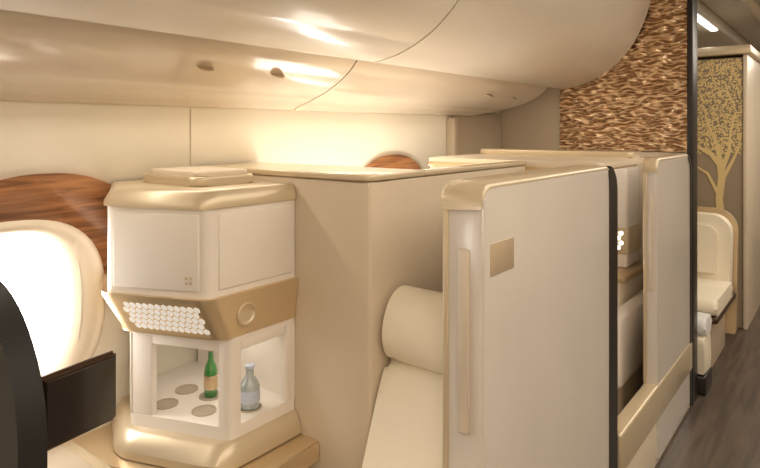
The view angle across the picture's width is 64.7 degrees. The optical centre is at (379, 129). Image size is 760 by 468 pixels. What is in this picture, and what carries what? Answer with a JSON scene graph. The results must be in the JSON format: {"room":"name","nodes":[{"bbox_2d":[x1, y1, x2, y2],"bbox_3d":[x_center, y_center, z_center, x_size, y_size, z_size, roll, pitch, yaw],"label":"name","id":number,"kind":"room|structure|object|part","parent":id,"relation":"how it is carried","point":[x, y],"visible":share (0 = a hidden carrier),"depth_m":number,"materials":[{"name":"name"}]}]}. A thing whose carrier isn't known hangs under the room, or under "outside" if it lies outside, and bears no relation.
{"room":"aircraft cabin","nodes":[
{"label":"aircraft cabin","id":0,"kind":"room"},
{"bbox_2d":[41,351,115,450],"bbox_3d":[-0.711,0.615,1.345,0.062,0.165,0.257,0,0,38],"label":"monitor","id":1,"kind":"object","parent":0,"point":[80,397],"depth_m":1.36,"materials":[{"name":"black plastic"}]},
{"bbox_2d":[0,100,500,436],"bbox_3d":[0.747,0.300,4.115,0.100,2.500,12.600,0,0,38],"label":"wall","id":2,"kind":"structure","parent":0,"point":[109,143],"depth_m":2.13,"materials":[{"name":"beige plastic"}]},
{"bbox_2d":[0,220,104,375],"bbox_3d":[-1.098,0.535,1.736,0.110,0.556,0.580,0,0,38],"label":"surround","id":3,"kind":"object","parent":2,"relation":"attached to","point":[61,244],"visible":0.76,"depth_m":1.88,"materials":[{"name":"beige plastic"}]},
{"bbox_2d":[0,173,110,273],"bbox_3d":[-1.004,0.330,1.790,0.012,0.400,0.740,0,0,38],"label":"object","id":4,"kind":"object","parent":2,"relation":"attached to","point":[77,201],"visible":0.61,"depth_m":1.83,"materials":[{"name":"brown wood"}]},
{"bbox_2d":[190,109,190,165],"bbox_3d":[-0.693,0.036,2.194,0.002,0.228,0.004,0,0,38],"label":"trim sidewall seam","id":5,"kind":"structure","parent":2,"relation":"attached to","point":[190,109],"depth_m":2.19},
{"bbox_2d":[367,155,420,169],"bbox_3d":[0.069,0.330,3.160,0.012,0.400,0.740,0,0,38],"label":"arch","id":6,"kind":"object","parent":2,"relation":"attached to","point":[388,161],"visible":0.28,"depth_m":3.17,"materials":[{"name":"brown wood"}]},
{"bbox_2d":[446,117,457,155],"bbox_3d":[0.431,0.088,3.581,0.059,0.325,0.050,0,0,38],"label":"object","id":7,"kind":"object","parent":2,"relation":"attached to","point":[451,122],"depth_m":3.56,"materials":[{"name":"beige plastic"}]},
{"bbox_2d":[451,113,500,154],"bbox_3d":[0.632,0.220,3.875,0.014,0.660,0.640,0,0,38],"label":"wall","id":8,"kind":"structure","parent":2,"relation":"attached to","point":[477,132],"depth_m":3.87,"materials":[{"name":"beige plastic"}]},
{"bbox_2d":[501,87,686,261],"bbox_3d":[1.319,0.302,3.804,1.175,2.495,0.085,0,0,38],"label":"wall","id":9,"kind":"structure","parent":0,"point":[533,124],"depth_m":3.96,"materials":[{"name":"beige plastic"}]},
{"bbox_3d":[1.319,-0.408,3.804,1.175,1.074,0.085,0,0,38],"label":"panel","id":10,"kind":"part","parent":9,"relation":"part of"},
{"bbox_2d":[559,0,686,151],"bbox_3d":[1.448,-0.407,3.628,0.744,1.065,0.016,0,0,38],"label":"relief panel","id":11,"kind":"object","parent":9,"relation":"attached to","point":[639,104],"visible":0.66,"depth_m":3.55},
{"bbox_3d":[1.319,0.840,3.804,1.175,1.420,0.085,0,0,38],"label":"panel","id":12,"kind":"part","parent":9,"relation":"part of","materials":[{"name":"beige plastic"}]},
{"bbox_2d":[687,0,696,405],"bbox_3d":[1.786,0.302,3.431,0.030,2.495,0.135,0,0,38],"label":"dark edge trim","id":13,"kind":"object","parent":9,"relation":"attached to","point":[691,4],"visible":0.65,"depth_m":3.38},
{"bbox_2d":[655,306,759,467],"bbox_3d":[2.360,1.580,2.851,4.200,0.060,12.600,0,0,38],"label":"floor","id":14,"kind":"structure","parent":0,"point":[721,429],"depth_m":3.22,"materials":[{"name":"brown wood"}]},
{"bbox_2d":[0,281,47,467],"bbox_3d":[-0.878,0.927,1.278,0.642,1.245,0.050,0,0,38],"label":"seat shell","id":15,"kind":"object","parent":14,"relation":"on","point":[23,420],"visible":1,"depth_m":1.10,"materials":[{"name":"black plastic"}]},
{"bbox_2d":[48,424,318,467],"bbox_3d":[-0.680,1.236,1.697,0.623,0.628,0.823,0,0,38],"label":"console","id":16,"kind":"object","parent":14,"relation":"on","point":[94,449],"visible":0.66,"depth_m":1.75,"materials":[{"name":"beige plastic"}]},
{"bbox_2d":[48,444,94,467],"bbox_3d":[-0.919,0.926,1.584,0.340,0.008,0.260,0,0,38],"label":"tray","id":17,"kind":"object","parent":16,"relation":"on","point":[63,455],"depth_m":1.68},
{"bbox_2d":[101,166,300,467],"bbox_3d":[-0.602,0.537,1.863,0.541,0.822,0.464,0,0,38],"label":"minibar","id":18,"kind":"object","parent":16,"relation":"on","point":[202,258],"visible":0.96,"depth_m":1.73,"materials":[{"name":"plastic"}]},
{"bbox_3d":[-0.705,0.727,1.798,0.070,0.238,0.024,0,0,17],"label":"display post","id":19,"kind":"part","parent":18,"relation":"part of","materials":[{"name":"beige plastic"}]},
{"bbox_2d":[143,172,252,186],"bbox_3d":[-0.588,0.154,1.941,0.320,0.028,0.230,0,0,38],"label":"tray","id":20,"kind":"object","parent":18,"relation":"on","point":[180,179],"depth_m":1.83,"materials":[{"name":"gold metal"}]},
{"bbox_3d":[-0.585,0.133,1.945,0.280,0.014,0.200,0,0,38],"label":"tray lid","id":21,"kind":"part","parent":18,"relation":"part of","materials":[{"name":"beige plastic"}]},
{"bbox_2d":[204,350,217,397],"bbox_3d":[-0.538,0.766,1.908,0.043,0.154,0.043,0,0,38],"label":"bottle","id":22,"kind":"object","parent":18,"relation":"on","point":[210,371],"visible":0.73,"depth_m":1.89,"materials":[{"name":"green glass"}]},
{"bbox_3d":[-0.430,0.727,1.716,0.062,0.238,0.025,0,0,-17],"label":"display corner post","id":23,"kind":"part","parent":18,"relation":"part of","materials":[{"name":"beige plastic"}]},
{"bbox_2d":[241,363,259,410],"bbox_3d":[-0.397,0.779,1.829,0.062,0.129,0.062,0,0,38],"label":"water bottle","id":24,"kind":"object","parent":18,"relation":"on","point":[250,385],"visible":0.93,"depth_m":1.81,"materials":[{"name":"clear glass"}]},
{"bbox_3d":[-0.293,0.727,1.882,0.018,0.238,0.022,0,0,38],"label":"display post","id":25,"kind":"part","parent":18,"relation":"part of","materials":[{"name":"beige plastic"}]},
{"bbox_2d":[198,161,526,467],"bbox_3d":[-0.025,0.840,2.369,0.819,1.420,1.052,0,0,38],"label":"wall","id":26,"kind":"structure","parent":14,"relation":"on","point":[363,234],"depth_m":1.81,"materials":[{"name":"plastic"}]},
{"bbox_3d":[-0.258,0.850,2.075,0.805,1.400,0.290,0,0,38],"label":"panel","id":27,"kind":"part","parent":26,"relation":"part of","materials":[{"name":"plastic"}]},
{"bbox_3d":[0.280,0.850,2.135,0.037,1.400,1.034,0,0,38],"label":"panel","id":28,"kind":"part","parent":26,"relation":"part of","materials":[{"name":"plastic"}]},
{"bbox_2d":[362,285,442,467],"bbox_3d":[-0.022,1.008,1.504,0.246,1.083,0.740,0,0,38],"label":"passenger seat","id":29,"kind":"object","parent":14,"relation":"on","point":[406,431],"visible":0.59,"depth_m":1.66,"materials":[{"name":"beige leather"}]},
{"bbox_3d":[0.112,0.897,1.675,0.246,0.507,0.305,0,0,38],"label":"backrest","id":30,"kind":"part","parent":29,"relation":"part of","materials":[{"name":"beige leather"}]},
{"bbox_2d":[443,169,608,467],"bbox_3d":[0.513,0.836,1.882,0.114,1.389,1.004,0,0,38],"label":"panel","id":31,"kind":"object","parent":14,"relation":"on","point":[539,326],"depth_m":1.69,"materials":[{"name":"plastic"}]},
{"bbox_3d":[0.170,0.845,1.524,0.016,1.310,0.016,0,0,38],"label":"edge strip","id":32,"kind":"part","parent":31,"relation":"part of","materials":[{"name":"beige plastic"}]},
{"bbox_2d":[458,248,469,434],"bbox_3d":[0.208,0.522,1.486,0.031,0.455,0.012,0,0,38],"label":"rail","id":33,"kind":"object","parent":31,"relation":"attached to","point":[463,254],"visible":1,"depth_m":1.48,"materials":[{"name":"beige plastic"}]},
{"bbox_2d":[490,237,513,276],"bbox_3d":[0.312,0.323,1.534,0.004,0.081,0.130,0,0,38],"label":"label plate","id":34,"kind":"object","parent":31,"relation":"attached to","point":[501,252],"visible":1,"depth_m":1.53,"materials":[{"name":"gold metal"}]},
{"bbox_2d":[441,165,608,209],"bbox_3d":[0.510,0.171,1.881,0.118,0.082,1.002,0,0,38],"label":"cap","id":35,"kind":"object","parent":31,"relation":"attached to","point":[467,193],"depth_m":1.53,"materials":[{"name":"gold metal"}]},
{"bbox_2d":[606,166,617,467],"bbox_3d":[0.826,0.832,2.282,0.122,1.397,0.098,0,0,38],"label":"seal","id":36,"kind":"object","parent":31,"relation":"attached to","point":[613,188],"visible":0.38,"depth_m":2.24,"materials":[{"name":"black rubber"}]},
{"bbox_2d":[427,148,643,282],"bbox_3d":[0.959,0.827,3.150,0.845,1.447,1.372,0,0,38],"label":"suite partition","id":37,"kind":"object","parent":14,"relation":"on","point":[624,274],"depth_m":2.83,"materials":[{"name":"beige plastic"}]},
{"bbox_3d":[0.721,0.162,2.874,0.810,0.016,0.645,0,0,38],"label":"top cap rim","id":38,"kind":"part","parent":37,"relation":"part of","materials":[{"name":"beige plastic"}]},
{"bbox_3d":[0.891,0.117,3.075,0.810,0.027,0.140,0,0,38],"label":"raised lip","id":39,"kind":"part","parent":37,"relation":"part of","materials":[{"name":"beige plastic"}]},
{"bbox_2d":[614,166,638,267],"bbox_3d":[1.301,0.495,3.590,0.420,0.570,0.257,0,0,38],"label":"upper cabinet","id":40,"kind":"object","parent":37,"relation":"on","point":[628,177],"visible":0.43,"depth_m":3.39,"materials":[{"name":"beige plastic"}]},
{"bbox_2d":[618,223,640,254],"bbox_3d":[1.296,0.625,3.584,0.440,0.150,0.272,0,0,38],"label":"band","id":41,"kind":"object","parent":40,"relation":"attached to","point":[631,237],"visible":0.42,"depth_m":3.38,"materials":[{"name":"gold metal"}]},
{"bbox_2d":[618,231,622,249],"bbox_3d":[1.285,0.620,3.419,0.196,0.109,0.006,0,0,38],"label":"lattice","id":42,"kind":"object","parent":41,"relation":"attached to","point":[620,232],"visible":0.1,"depth_m":3.37,"materials":[{"name":"white plastic"}]},
{"bbox_2d":[618,290,642,388],"bbox_3d":[1.315,1.070,3.130,0.070,0.360,0.650,0,0,38],"label":"armrest","id":43,"kind":"object","parent":37,"relation":"attached to","point":[630,314],"visible":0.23,"depth_m":3.00,"materials":[{"name":"beige leather"}]},
{"bbox_2d":[618,271,642,414],"bbox_3d":[1.250,1.180,3.502,0.450,0.740,0.455,0,0,38],"label":"console","id":44,"kind":"object","parent":14,"relation":"on","point":[626,291],"visible":0.11,"depth_m":3.28,"materials":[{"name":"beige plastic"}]},
{"bbox_2d":[626,406,689,467],"bbox_3d":[1.298,1.445,2.877,0.095,0.210,1.330,0,0,38],"label":"base plinth","id":45,"kind":"object","parent":14,"relation":"on","point":[645,457],"visible":0.07,"depth_m":2.65,"materials":[{"name":"beige plastic"}]},
{"bbox_2d":[618,343,691,467],"bbox_3d":[1.318,1.260,2.861,0.066,0.160,1.330,0,0,38],"label":"base band","id":46,"kind":"object","parent":45,"relation":"attached to","point":[642,412],"depth_m":2.63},
{"bbox_2d":[643,156,689,459],"bbox_3d":[1.480,0.836,3.074,0.061,1.389,0.734,0,0,38],"label":"panel","id":47,"kind":"object","parent":45,"relation":"on","point":[668,305],"depth_m":2.92,"materials":[{"name":"plastic"}]},
{"bbox_3d":[1.241,0.845,2.806,0.016,1.310,0.016,0,0,38],"label":"edge strip","id":48,"kind":"part","parent":47,"relation":"part of","materials":[{"name":"beige plastic"}]},
{"bbox_2d":[649,193,652,291],"bbox_3d":[1.258,0.522,2.785,0.016,0.455,0.012,0,0,38],"label":"rail","id":49,"kind":"object","parent":47,"relation":"attached to","point":[650,194],"visible":1,"depth_m":2.78,"materials":[{"name":"beige plastic"}]},
{"bbox_2d":[642,153,687,172],"bbox_3d":[1.477,0.171,3.073,0.066,0.082,0.732,0,0,38],"label":"trim","id":50,"kind":"structure","parent":47,"relation":"attached to","point":[650,164],"depth_m":2.80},
{"bbox_2d":[687,154,691,405],"bbox_3d":[1.691,0.832,3.344,0.069,1.397,0.090,0,0,38],"label":"seal","id":51,"kind":"object","parent":47,"relation":"attached to","point":[689,158],"depth_m":3.33,"materials":[{"name":"black rubber"}]},
{"bbox_2d":[697,312,711,395],"bbox_3d":[1.764,1.330,3.719,0.490,0.440,0.230,0,0,38],"label":"ottoman","id":52,"kind":"object","parent":14,"relation":"on","point":[704,320],"visible":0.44,"depth_m":3.51,"materials":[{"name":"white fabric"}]},
{"bbox_2d":[697,312,711,336],"bbox_3d":[1.760,1.160,3.715,0.490,0.100,0.220,0,0,38],"label":"cushion","id":53,"kind":"object","parent":52,"relation":"on","point":[704,320],"depth_m":3.52,"materials":[{"name":"white fabric"}]},
{"bbox_2d":[697,206,738,366],"bbox_3d":[2.101,1.062,4.213,0.616,0.975,0.924,0,0,38],"label":"lounge seat","id":54,"kind":"object","parent":14,"relation":"on","point":[717,229],"visible":0.49,"depth_m":4.24,"materials":[{"name":"beige leather"}]},
{"bbox_2d":[697,277,732,316],"bbox_3d":[2.027,1.100,4.096,0.580,0.100,0.650,0,0,38],"label":"seat cushion","id":55,"kind":"object","parent":54,"relation":"on","point":[714,294],"depth_m":3.89,"materials":[{"name":"beige leather"}]},
{"bbox_3d":[2.272,0.860,4.425,0.560,0.500,0.210,0,0,38],"label":"backrest","id":56,"kind":"part","parent":54,"relation":"part of","materials":[{"name":"beige leather"}]},
{"bbox_3d":[2.069,1.173,4.146,0.584,0.045,0.760,0,0,38],"label":"seat frame","id":57,"kind":"part","parent":54,"relation":"part of","materials":[{"name":"beige leather"}]},
{"bbox_2d":[697,57,742,327],"bbox_3d":[2.616,0.490,5.401,1.238,2.120,0.870,0,0,38],"label":"panel","id":58,"kind":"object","parent":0,"point":[733,189],"depth_m":4.75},
{"bbox_2d":[697,58,742,208],"bbox_3d":[2.512,0.185,4.921,0.801,1.503,0.003,0,0,38],"label":"mural","id":59,"kind":"object","parent":58,"relation":"attached to","point":[721,163],"visible":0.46,"depth_m":4.77},
{"bbox_2d":[697,44,759,62],"bbox_3d":[2.627,-0.625,5.373,1.290,0.070,0.940,0,0,38],"label":"rail","id":60,"kind":"object","parent":58,"relation":"on","point":[733,51],"visible":0.3,"depth_m":4.75,"materials":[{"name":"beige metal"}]},
{"bbox_2d":[743,54,759,329],"bbox_3d":[3.113,0.480,5.012,0.030,2.140,0.910,0,0,38],"label":"wall","id":61,"kind":"structure","parent":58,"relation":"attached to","point":[751,67],"depth_m":4.84,"materials":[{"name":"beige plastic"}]},
{"bbox_2d":[699,0,759,51],"bbox_3d":[2.360,-0.990,2.851,4.200,0.080,12.600,0,0,38],"label":"ceiling","id":62,"kind":"structure","parent":0,"point":[734,13],"depth_m":5.07,"materials":[{"name":"beige plastic"}]},
{"bbox_2d":[697,0,748,47],"bbox_3d":[3.447,-0.893,6.192,0.490,0.111,5.600,0,0,38],"label":"ceiling panel","id":63,"kind":"object","parent":62,"relation":"attached to","point":[712,31],"depth_m":5.28,"materials":[{"name":"beige plastic"}]},
{"bbox_2d":[742,0,759,21],"bbox_3d":[3.775,-0.929,5.744,0.060,0.039,5.900,0,0,38],"label":"rail","id":64,"kind":"object","parent":62,"relation":"attached to","point":[754,7],"visible":1,"depth_m":4.46,"materials":[{"name":"beige plastic"}]},
{"bbox_3d":[-0.602,-0.795,1.234,0.470,0.290,6.200,0,0,38],"label":"backing","id":65,"kind":"object","parent":62,"relation":"attached to","visible":0},
{"bbox_2d":[0,0,457,61],"bbox_3d":[-0.407,-0.603,1.398,0.585,0.685,1.890,0,0,38],"label":"bin","id":66,"kind":"object","parent":65,"relation":"attached to","point":[362,30],"visible":1,"depth_m":1.71,"materials":[{"name":"plastic"}]},
{"bbox_2d":[0,9,355,109],"bbox_3d":[-0.807,-0.232,1.712,0.412,0.296,1.892,0,0,38],"label":"panel","id":67,"kind":"object","parent":66,"relation":"attached to","point":[43,58],"visible":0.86,"depth_m":1.80,"materials":[{"name":"plastic"}]},
{"bbox_2d":[196,66,213,71],"bbox_3d":[-0.557,-0.199,1.902,0.060,0.005,0.060,37,22,32],"label":"light","id":68,"kind":"object","parent":67,"relation":"attached to","point":[198,68],"depth_m":1.90,"materials":[{"name":"metal"}]},
{"bbox_2d":[271,73,284,77],"bbox_3d":[-0.369,-0.199,2.141,0.060,0.005,0.060,37,22,32],"label":"light","id":69,"kind":"object","parent":67,"relation":"attached to","point":[273,75],"depth_m":2.14,"materials":[{"name":"metal"}]},
{"bbox_2d":[374,0,650,88],"bbox_3d":[0.779,-0.603,2.912,0.585,0.685,1.935,0,0,38],"label":"bin","id":70,"kind":"object","parent":65,"relation":"attached to","point":[559,44],"visible":0.88,"depth_m":2.73,"materials":[{"name":"plastic"}]},
{"bbox_2d":[293,60,547,116],"bbox_3d":[0.365,-0.232,3.208,0.412,0.296,1.892,0,0,38],"label":"panel","id":71,"kind":"object","parent":70,"relation":"attached to","point":[368,87],"visible":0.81,"depth_m":2.92,"materials":[{"name":"plastic"}]}
]}

